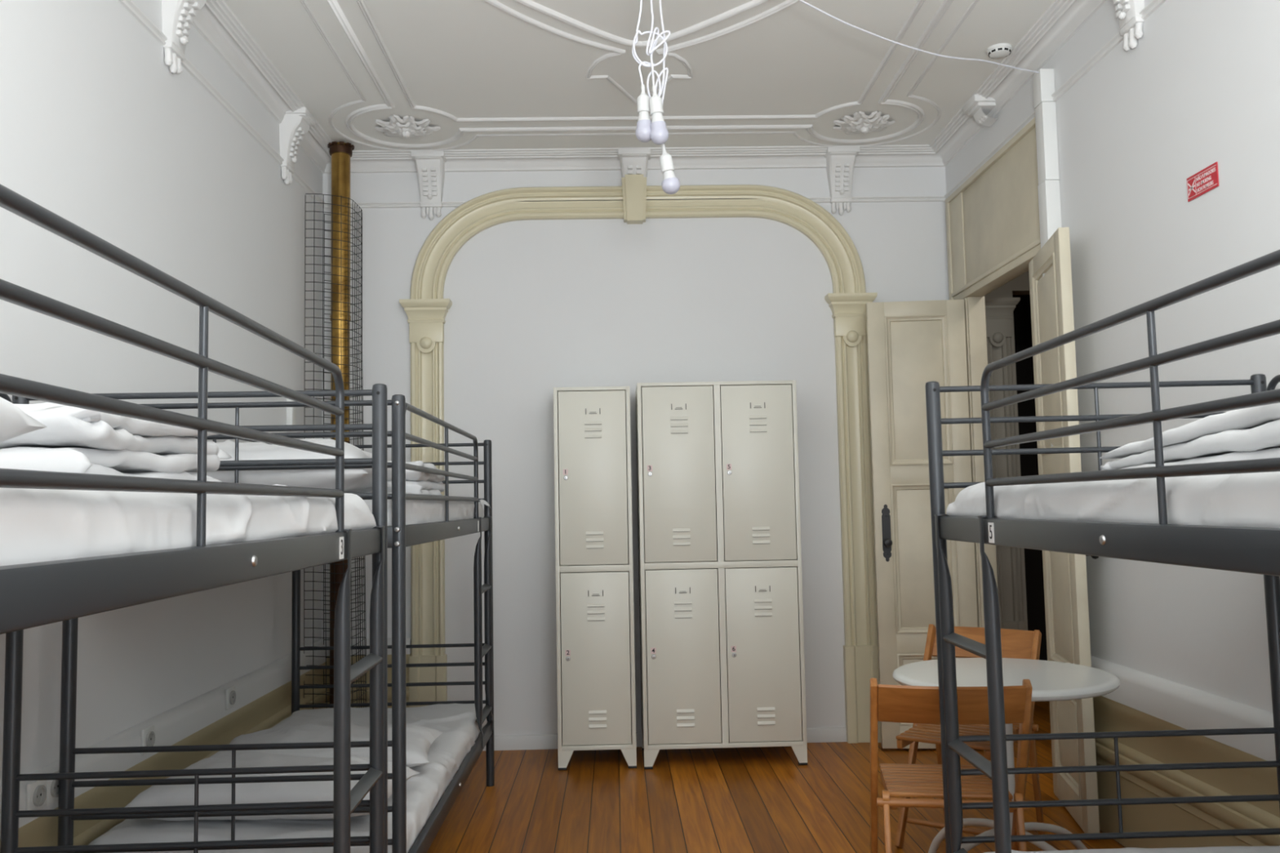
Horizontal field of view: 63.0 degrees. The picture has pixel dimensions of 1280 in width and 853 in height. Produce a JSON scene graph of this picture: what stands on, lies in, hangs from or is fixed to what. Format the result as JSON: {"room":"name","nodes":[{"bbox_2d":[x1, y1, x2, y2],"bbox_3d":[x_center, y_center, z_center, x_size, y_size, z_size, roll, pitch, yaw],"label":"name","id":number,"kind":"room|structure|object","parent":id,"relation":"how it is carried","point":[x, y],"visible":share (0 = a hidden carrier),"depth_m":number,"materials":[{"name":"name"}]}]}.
{"room":"dormitory","nodes":[
{"label":"dormitory","id":0,"kind":"room"},
{"bbox_2d":[0,0,323,786],"bbox_3d":[-1.729,-0.151,1.981,0.150,3.270,7.810,-1,-4,-1],"label":"wall","id":1,"kind":"structure","parent":0,"point":[97,131],"depth_m":3.58,"materials":[{"name":"white paint"}]},
{"bbox_2d":[26,780,46,810],"bbox_3d":[-1.606,0.985,2.785,0.018,0.082,0.082,-1,-4,-1],"label":"wall socket","id":2,"kind":"object","parent":1,"relation":"attached to","point":[36,789],"visible":0.88,"depth_m":2.77,"materials":[{"name":"grey plastic"}]},
{"bbox_2d":[32,784,46,806],"bbox_3d":[-1.604,0.985,2.785,0.014,0.054,0.054,-1,-4,-1],"label":"outlet","id":3,"kind":"object","parent":2,"relation":"attached to","point":[39,791],"depth_m":2.78,"materials":[{"name":"grey plastic"}]},
{"bbox_2d":[45,768,59,806],"bbox_3d":[-1.608,0.991,2.871,0.018,0.082,0.082,-1,-4,-1],"label":"wall socket","id":4,"kind":"object","parent":1,"relation":"attached to","point":[52,786],"visible":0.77,"depth_m":2.85,"materials":[{"name":"grey plastic"}]},
{"bbox_2d":[50,779,58,797],"bbox_3d":[-1.606,0.991,2.871,0.014,0.054,0.054,-1,-4,-1],"label":"outlet","id":5,"kind":"object","parent":4,"relation":"attached to","point":[54,783],"depth_m":2.85,"materials":[{"name":"grey plastic"}]},
{"bbox_2d":[141,724,155,755],"bbox_3d":[-1.622,1.035,3.449,0.018,0.082,0.082,-1,-4,-1],"label":"wall socket","id":6,"kind":"object","parent":1,"relation":"attached to","point":[148,735],"visible":0.88,"depth_m":3.43,"materials":[{"name":"grey plastic"}]},
{"bbox_2d":[145,731,155,746],"bbox_3d":[-1.620,1.035,3.449,0.014,0.054,0.054,-1,-4,-1],"label":"outlet","id":7,"kind":"object","parent":6,"relation":"attached to","point":[149,735],"depth_m":3.45,"materials":[{"name":"grey plastic"}]},
{"bbox_2d":[0,640,325,838],"bbox_3d":[-1.613,0.927,1.902,0.040,0.110,7.510,-1,-4,-1],"label":"trim","id":8,"kind":"structure","parent":1,"relation":"attached to","point":[177,723],"depth_m":3.74,"materials":[{"name":"white paint"}]},
{"bbox_2d":[0,662,328,847],"bbox_3d":[-1.603,1.229,1.880,0.050,0.497,7.510,-1,-4,-1],"label":"baseboard","id":9,"kind":"structure","parent":1,"relation":"attached to","point":[269,709],"depth_m":3.75,"materials":[{"name":"beige paint"}]},
{"bbox_2d":[161,0,206,74],"bbox_3d":[-1.658,-1.468,3.827,0.133,0.355,0.180,-1,-4,-1],"label":"trim","id":10,"kind":"structure","parent":1,"relation":"attached to","point":[178,15],"depth_m":3.79,"materials":[{"name":"white paint"}]},
{"bbox_2d":[225,685,235,710],"bbox_3d":[-1.640,1.089,4.192,0.018,0.082,0.082,-1,-4,-1],"label":"wall socket","id":11,"kind":"object","parent":1,"relation":"attached to","point":[230,692],"visible":1,"depth_m":4.17,"materials":[{"name":"white plastic"}]},
{"bbox_2d":[229,690,235,704],"bbox_3d":[-1.638,1.089,4.192,0.014,0.054,0.054,-1,-4,-1],"label":"outlet","id":12,"kind":"object","parent":11,"relation":"attached to","point":[232,693],"depth_m":4.19,"materials":[{"name":"grey plastic"}]},
{"bbox_2d":[286,389,295,425],"bbox_3d":[-1.718,-0.080,5.141,0.030,0.200,0.060,-1,-4,-1],"label":"junction box","id":13,"kind":"object","parent":1,"relation":"attached to","point":[291,411],"visible":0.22,"depth_m":5.11,"materials":[{"name":"white plastic"}]},
{"bbox_2d":[279,106,315,184],"bbox_3d":[-1.690,-1.369,5.148,0.133,0.355,0.180,-1,-4,-1],"label":"trim","id":14,"kind":"structure","parent":1,"relation":"attached to","point":[295,125],"depth_m":5.09,"materials":[{"name":"white paint"}]},
{"bbox_2d":[117,0,1166,208],"bbox_3d":[0.074,-1.544,2.129,3.510,0.032,7.510,-1,-4,-1],"label":"trim","id":15,"kind":"structure","parent":1,"relation":"attached to","point":[129,5],"depth_m":4.67,"materials":[{"name":"white paint"}]},
{"bbox_2d":[191,0,1107,173],"bbox_3d":[0.070,-1.773,2.147,3.510,0.090,7.510,-1,-4,-1],"label":"trim","id":16,"kind":"structure","parent":1,"relation":"attached to","point":[215,21],"depth_m":5.69,"materials":[{"name":"white paint"}]},
{"bbox_2d":[320,166,949,735],"bbox_3d":[0.043,0.104,5.846,3.580,3.270,0.150,-1,-4,-1],"label":"wall","id":17,"kind":"structure","parent":0,"point":[538,307],"depth_m":5.81,"materials":[{"name":"white paint"}]},
{"bbox_2d":[320,637,411,656],"bbox_3d":[-1.482,1.188,5.633,0.485,0.085,0.040,-1,-4,-1],"label":"trim","id":18,"kind":"structure","parent":17,"relation":"attached to","point":[408,640],"depth_m":5.62,"materials":[{"name":"white"}]},
{"bbox_2d":[324,653,411,707],"bbox_3d":[-1.476,1.492,5.605,0.485,0.525,0.050,-1,-4,-1],"label":"baseboard","id":19,"kind":"structure","parent":17,"relation":"attached to","point":[389,656],"depth_m":5.61,"materials":[{"name":"beige paint"}]},
{"bbox_2d":[399,298,452,706],"bbox_3d":[-1.157,0.526,5.664,0.274,2.448,0.092,-1,-4,-1],"label":"trim","id":20,"kind":"structure","parent":17,"relation":"attached to","point":[426,321],"depth_m":5.70,"materials":[{"name":"beige paint"}]},
{"bbox_2d":[410,151,446,220],"bbox_3d":[-1.166,-1.331,5.784,0.180,0.355,0.133,-1,-4,-1],"label":"trim","id":21,"kind":"structure","parent":17,"relation":"attached to","point":[429,165],"depth_m":5.79,"materials":[{"name":"white paint"}]},
{"bbox_2d":[621,174,646,224],"bbox_3d":[-0.031,-1.269,5.834,0.140,0.260,0.078,-1,-4,-1],"label":"trim","id":22,"kind":"structure","parent":17,"relation":"attached to","point":[633,186],"depth_m":5.80,"materials":[{"name":"beige paint"}]},
{"bbox_2d":[617,148,650,177],"bbox_3d":[-0.030,-1.397,5.816,0.180,0.262,0.132,-1,-4,-1],"label":"trim","id":23,"kind":"structure","parent":17,"relation":"attached to","point":[633,162],"depth_m":5.79,"materials":[{"name":"white paint"}]},
{"bbox_2d":[409,184,866,298],"bbox_3d":[-0.009,-1.026,5.834,2.534,0.644,0.042,-1,-4,-1],"label":"trim","id":24,"kind":"structure","parent":17,"relation":"attached to","point":[433,260],"depth_m":5.84,"materials":[{"name":"beige paint"}]},
{"bbox_2d":[482,727,846,751],"bbox_3d":[0.047,1.691,5.645,2.175,0.076,0.014,-1,-4,-1],"label":"trim","id":25,"kind":"structure","parent":17,"relation":"attached to","point":[815,735],"depth_m":5.62,"materials":[{"name":"white paint"}]},
{"bbox_2d":[824,146,860,215],"bbox_3d":[1.133,-1.370,5.843,0.180,0.355,0.133,-1,-4,-1],"label":"trim","id":26,"kind":"structure","parent":17,"relation":"attached to","point":[841,161],"depth_m":5.85,"materials":[{"name":"white paint"}]},
{"bbox_2d":[824,292,881,742],"bbox_3d":[1.198,0.486,5.724,0.274,2.448,0.092,-1,-4,-1],"label":"trim","id":27,"kind":"structure","parent":17,"relation":"attached to","point":[860,649],"depth_m":5.74,"materials":[{"name":"beige paint"}]},
{"bbox_2d":[222,0,1055,151],"bbox_3d":[0.028,-1.862,2.152,3.730,0.100,7.810,-1,-4,-1],"label":"ceiling","id":28,"kind":"structure","parent":0,"point":[460,59],"depth_m":4.66,"materials":[{"name":"white paint"}]},
{"bbox_2d":[374,115,440,138],"bbox_3d":[-1.196,-1.517,5.374,0.332,0.063,0.297,0,-4,-14],"label":"trim","id":29,"kind":"structure","parent":28,"relation":"attached to","point":[411,128],"depth_m":5.33,"materials":[{"name":"white paint"}]},
{"bbox_2d":[299,0,979,151],"bbox_3d":[0.030,-1.709,3.440,3.147,0.016,4.722,-1,-4,-1],"label":"trim","id":30,"kind":"structure","parent":28,"relation":"attached to","point":[334,5],"depth_m":5.24,"materials":[{"name":"white paint"}]},
{"bbox_2d":[483,0,798,105],"bbox_3d":[0.030,-1.708,3.440,1.565,0.018,3.409,-1,-4,-1],"label":"trim","id":31,"kind":"structure","parent":28,"relation":"attached to","point":[616,51],"depth_m":4.33,"materials":[{"name":"white paint"}]},
{"bbox_2d":[631,0,679,194],"bbox_3d":[0.048,-1.232,3.411,0.113,0.961,0.131,-5,-6,45],"label":"pendant lamp","id":32,"kind":"object","parent":28,"relation":"hanging from","point":[655,131],"visible":1,"depth_m":3.37,"materials":[{"name":"white glass"}]},
{"bbox_2d":[832,111,894,134],"bbox_3d":[1.167,-1.556,5.443,0.324,0.063,0.309,-1,-4,-1],"label":"trim","id":33,"kind":"structure","parent":28,"relation":"attached to","point":[860,122],"depth_m":5.40,"materials":[{"name":"white paint"}]},
{"bbox_2d":[798,0,1039,73],"bbox_3d":[0.918,-1.580,3.984,1.911,0.212,0.010,2,-5,-32],"label":"power cord","id":34,"kind":"object","parent":28,"relation":"hanging from","point":[802,1],"visible":1,"depth_m":4.05,"materials":[{"name":"white plastic"}]},
{"bbox_2d":[986,43,1012,58],"bbox_3d":[1.578,-1.644,4.581,0.104,0.033,0.104,-1,-4,-1],"label":"smoke detector","id":35,"kind":"object","parent":28,"relation":"attached to","point":[999,51],"visible":1,"depth_m":4.55,"materials":[{"name":"white plastic"}]},
{"bbox_2d":[988,48,1010,58],"bbox_3d":[1.578,-1.638,4.580,0.092,0.008,0.093,-1,-4,-1],"label":"vent","id":36,"kind":"object","parent":35,"relation":"attached to","point":[994,53],"depth_m":4.56,"materials":[{"name":"white plastic"}]},
{"bbox_2d":[410,701,1124,852],"bbox_3d":[1.116,1.606,3.598,5.860,0.100,11.160,-1,-4,-1],"label":"floor","id":37,"kind":"structure","parent":0,"point":[744,799],"depth_m":4.52,"materials":[{"name":"brown wood"}]},
{"bbox_2d":[0,184,387,852],"bbox_3d":[-1.075,0.631,1.607,0.950,1.630,2.104,-1,-4,-2],"label":"bunk bed","id":38,"kind":"object","parent":37,"relation":"on","point":[34,594],"visible":0.9,"depth_m":1.86,"materials":[{"name":"grey paint"}]},
{"bbox_2d":[0,484,376,565],"bbox_3d":[-1.082,0.141,1.645,0.934,0.127,2.018,-1,-4,-2],"label":"mattress","id":39,"kind":"object","parent":38,"relation":"on","point":[37,525],"visible":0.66,"depth_m":1.31,"materials":[{"name":"white fabric"}]},
{"bbox_2d":[0,396,46,442],"bbox_3d":[-0.925,-0.030,0.963,0.560,0.167,0.360,-1,-4,-4],"label":"pillow","id":40,"kind":"object","parent":39,"relation":"on","point":[14,422],"visible":1,"depth_m":1.12,"materials":[{"name":"white fabric"}]},
{"bbox_2d":[0,402,231,481],"bbox_3d":[-1.073,0.035,1.535,0.788,0.126,0.450,-1,-4,2],"label":"duvet","id":41,"kind":"object","parent":39,"relation":"on","point":[73,439],"visible":0.71,"depth_m":1.37,"materials":[{"name":"white fabric"}]},
{"bbox_2d":[57,394,494,852],"bbox_3d":[-1.152,0.806,3.932,0.950,1.630,2.104,-1,-4,-1],"label":"bunk bed","id":42,"kind":"object","parent":37,"relation":"on","point":[401,535],"visible":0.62,"depth_m":2.95,"materials":[{"name":"grey paint"}]},
{"bbox_2d":[88,702,487,852],"bbox_3d":[-1.142,1.270,3.897,0.923,0.123,2.012,-1,-4,-1],"label":"mattress","id":43,"kind":"object","parent":42,"relation":"on","point":[447,752],"visible":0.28,"depth_m":3.14,"materials":[{"name":"white fabric"}]},
{"bbox_2d":[124,752,421,821],"bbox_3d":[-1.113,1.100,3.200,0.780,0.164,0.440,-1,-4,3],"label":"pillow","id":44,"kind":"object","parent":43,"relation":"on","point":[299,791],"visible":0.52,"depth_m":3.03,"materials":[{"name":"white fabric"}]},
{"bbox_2d":[208,722,443,767],"bbox_3d":[-1.137,1.156,3.767,0.800,0.137,0.500,-1,-4,-5],"label":"pillow","id":45,"kind":"object","parent":43,"relation":"on","point":[420,739],"visible":0.45,"depth_m":3.70,"materials":[{"name":"white fabric"}]},
{"bbox_2d":[363,491,490,525],"bbox_3d":[-1.158,0.317,3.972,0.940,0.127,2.022,-1,-4,-1],"label":"mattress","id":46,"kind":"object","parent":42,"relation":"on","point":[417,512],"visible":0.09,"depth_m":3.56,"materials":[{"name":"white fabric"}]},
{"bbox_2d":[188,438,391,493],"bbox_3d":[-1.069,0.127,3.149,0.600,0.182,0.380,-1,-4,1],"label":"pillow","id":47,"kind":"object","parent":46,"relation":"on","point":[355,479],"visible":0.38,"depth_m":2.99,"materials":[{"name":"white fabric"}]},
{"bbox_2d":[350,460,444,495],"bbox_3d":[-1.108,0.187,3.623,0.808,0.135,0.548,-1,-4,-3],"label":"duvet","id":48,"kind":"object","parent":46,"relation":"on","point":[416,482],"visible":0.15,"depth_m":3.44,"materials":[{"name":"white fabric"}]},
{"bbox_2d":[303,193,367,709],"bbox_3d":[-1.590,0.243,5.494,0.258,2.899,0.381,-1,-4,-1],"label":"guard","id":49,"kind":"object","parent":37,"relation":"on","point":[314,202],"visible":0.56,"depth_m":5.44,"materials":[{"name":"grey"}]},
{"bbox_2d":[327,141,354,707],"bbox_3d":[-1.577,0.114,5.490,0.140,3.260,0.139,-1,-4,-1],"label":"flue pipe","id":50,"kind":"object","parent":37,"relation":"on","point":[340,152],"visible":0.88,"depth_m":5.52,"materials":[{"name":"gold metal"}]},
{"bbox_2d":[553,386,636,770],"bbox_3d":[-0.235,0.765,5.457,0.389,1.906,0.444,-1,-4,-2],"label":"locker","id":51,"kind":"object","parent":37,"relation":"on","point":[595,612],"visible":1,"depth_m":5.24,"materials":[{"name":"beige metal"}]},
{"bbox_2d":[635,380,807,768],"bbox_3d":[0.403,0.745,5.450,0.810,1.920,0.444,-1,-4,-1],"label":"locker","id":52,"kind":"object","parent":37,"relation":"on","point":[722,662],"visible":1,"depth_m":5.24,"materials":[{"name":"beige metal"}]},
{"bbox_2d":[870,678,1032,852],"bbox_3d":[0.926,1.133,3.166,0.445,0.793,0.560,-2,-4,9],"label":"folding chair","id":53,"kind":"object","parent":37,"relation":"on","point":[888,703],"visible":0.67,"depth_m":3.01,"materials":[{"name":"orange wood"}]},
{"bbox_2d":[894,624,1044,848],"bbox_3d":[1.256,1.188,3.985,0.445,0.793,0.560,-4,-5,36],"label":"folding chair","id":54,"kind":"object","parent":37,"relation":"on","point":[1015,643],"visible":0.41,"depth_m":4.01,"materials":[{"name":"orange wood"}]},
{"bbox_2d":[892,657,1119,852],"bbox_3d":[1.214,1.175,3.452,0.722,0.714,0.722,-1,-4,-1],"label":"round table","id":55,"kind":"object","parent":37,"relation":"on","point":[1051,681],"visible":0.5,"depth_m":3.43,"materials":[{"name":"white plastic"}]},
{"bbox_2d":[924,249,1279,852],"bbox_3d":[1.297,0.599,1.817,0.966,1.639,2.104,-1,-4,-1],"label":"bunk bed","id":56,"kind":"object","parent":37,"relation":"on","point":[1255,550],"visible":0.94,"depth_m":2.43,"materials":[{"name":"grey paint"}]},
{"bbox_2d":[946,471,1279,528],"bbox_3d":[1.295,0.117,1.844,0.927,0.113,2.020,-1,-4,-1],"label":"mattress","id":57,"kind":"object","parent":56,"relation":"on","point":[1252,500],"visible":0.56,"depth_m":1.77,"materials":[{"name":"white fabric"}]},
{"bbox_2d":[1100,403,1279,470],"bbox_3d":[1.356,0.002,1.778,0.783,0.140,0.870,-1,-4,-4],"label":"duvet","id":58,"kind":"object","parent":57,"relation":"on","point":[1251,433],"visible":0.61,"depth_m":1.78,"materials":[{"name":"white fabric"}]},
{"bbox_2d":[983,845,1279,852],"bbox_3d":[1.308,1.071,1.774,0.899,0.111,1.984,-1,-4,-1],"label":"mattress","id":59,"kind":"object","parent":56,"relation":"on","point":[1237,849],"visible":1,"depth_m":2.70,"materials":[{"name":"white fabric"}]},
{"bbox_2d":[1012,294,1047,660],"bbox_3d":[3.047,0.174,7.534,1.350,3.270,0.100,-1,-4,-1],"label":"wall","id":60,"kind":"structure","parent":0,"point":[1036,617],"depth_m":7.48,"materials":[{"name":"black"}]},
{"bbox_2d":[945,0,1279,712],"bbox_3d":[2.889,-0.107,3.740,2.150,3.270,11.100,-1,-4,-1],"label":"wall","id":61,"kind":"structure","parent":0,"point":[1199,89],"depth_m":3.57,"materials":[{"name":"white paint"}]},
{"bbox_2d":[866,299,977,748],"bbox_3d":[1.494,0.498,5.489,0.512,2.347,0.109,-1,-4,5],"label":"door","id":62,"kind":"structure","parent":61,"relation":"in","point":[911,344],"depth_m":5.52,"materials":[{"name":"beige paint"}]},
{"bbox_2d":[962,93,998,126],"bbox_3d":[1.688,-1.554,5.154,0.130,0.112,0.176,-1,-4,-1],"label":"trim","id":63,"kind":"structure","parent":61,"relation":"attached to","point":[978,107],"depth_m":5.12,"materials":[{"name":"white paint"}]},
{"bbox_2d":[945,117,1056,795],"bbox_3d":[1.806,0.162,5.087,0.112,2.975,1.320,-1,-4,-1],"label":"trim","id":64,"kind":"structure","parent":61,"relation":"attached to","point":[993,226],"depth_m":5.32,"materials":[{"name":"beige paint"}]},
{"bbox_2d":[984,297,1026,630],"bbox_3d":[2.278,0.469,6.514,0.274,2.558,0.092,-1,-4,-1],"label":"trim","id":65,"kind":"structure","parent":61,"relation":"attached to","point":[998,311],"depth_m":6.56,"materials":[{"name":"beige paint"}]},
{"bbox_2d":[1032,68,1062,447],"bbox_3d":[1.756,-0.565,4.429,0.062,1.928,0.080,-1,-4,-1],"label":"duct","id":66,"kind":"object","parent":61,"relation":"attached to","point":[1043,82],"visible":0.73,"depth_m":4.44,"materials":[{"name":"white plastic"}]},
{"bbox_2d":[1028,226,1099,833],"bbox_3d":[1.775,0.406,4.329,0.109,2.347,0.628,-2,-4,10],"label":"door","id":67,"kind":"structure","parent":61,"relation":"in","point":[1064,574],"depth_m":4.20,"materials":[{"name":"beige paint"}]},
{"bbox_2d":[1112,0,1144,51],"bbox_3d":[1.723,-1.537,3.769,0.133,0.355,0.180,-1,-4,-1],"label":"trim","id":68,"kind":"structure","parent":61,"relation":"attached to","point":[1131,22],"depth_m":3.75,"materials":[{"name":"white paint"}]},
{"bbox_2d":[1090,655,1275,760],"bbox_3d":[1.871,0.770,1.296,0.040,0.130,6.110,-1,-4,-1],"label":"trim","id":69,"kind":"structure","parent":61,"relation":"attached to","point":[1184,706],"depth_m":3.41,"materials":[{"name":"white paint"}]},
{"bbox_2d":[1093,695,1279,848],"bbox_3d":[1.872,1.100,1.272,0.050,0.532,6.110,-1,-4,-1],"label":"baseboard","id":70,"kind":"structure","parent":61,"relation":"attached to","point":[1109,715],"depth_m":3.52,"materials":[{"name":"beige paint"}]},
{"bbox_2d":[1186,161,1218,201],"bbox_3d":[1.809,-0.785,3.358,0.004,0.078,0.172,-1,-4,-1],"label":"sign","id":71,"kind":"object","parent":61,"relation":"attached to","point":[1206,180],"visible":1,"depth_m":3.35,"materials":[{"name":"red"}]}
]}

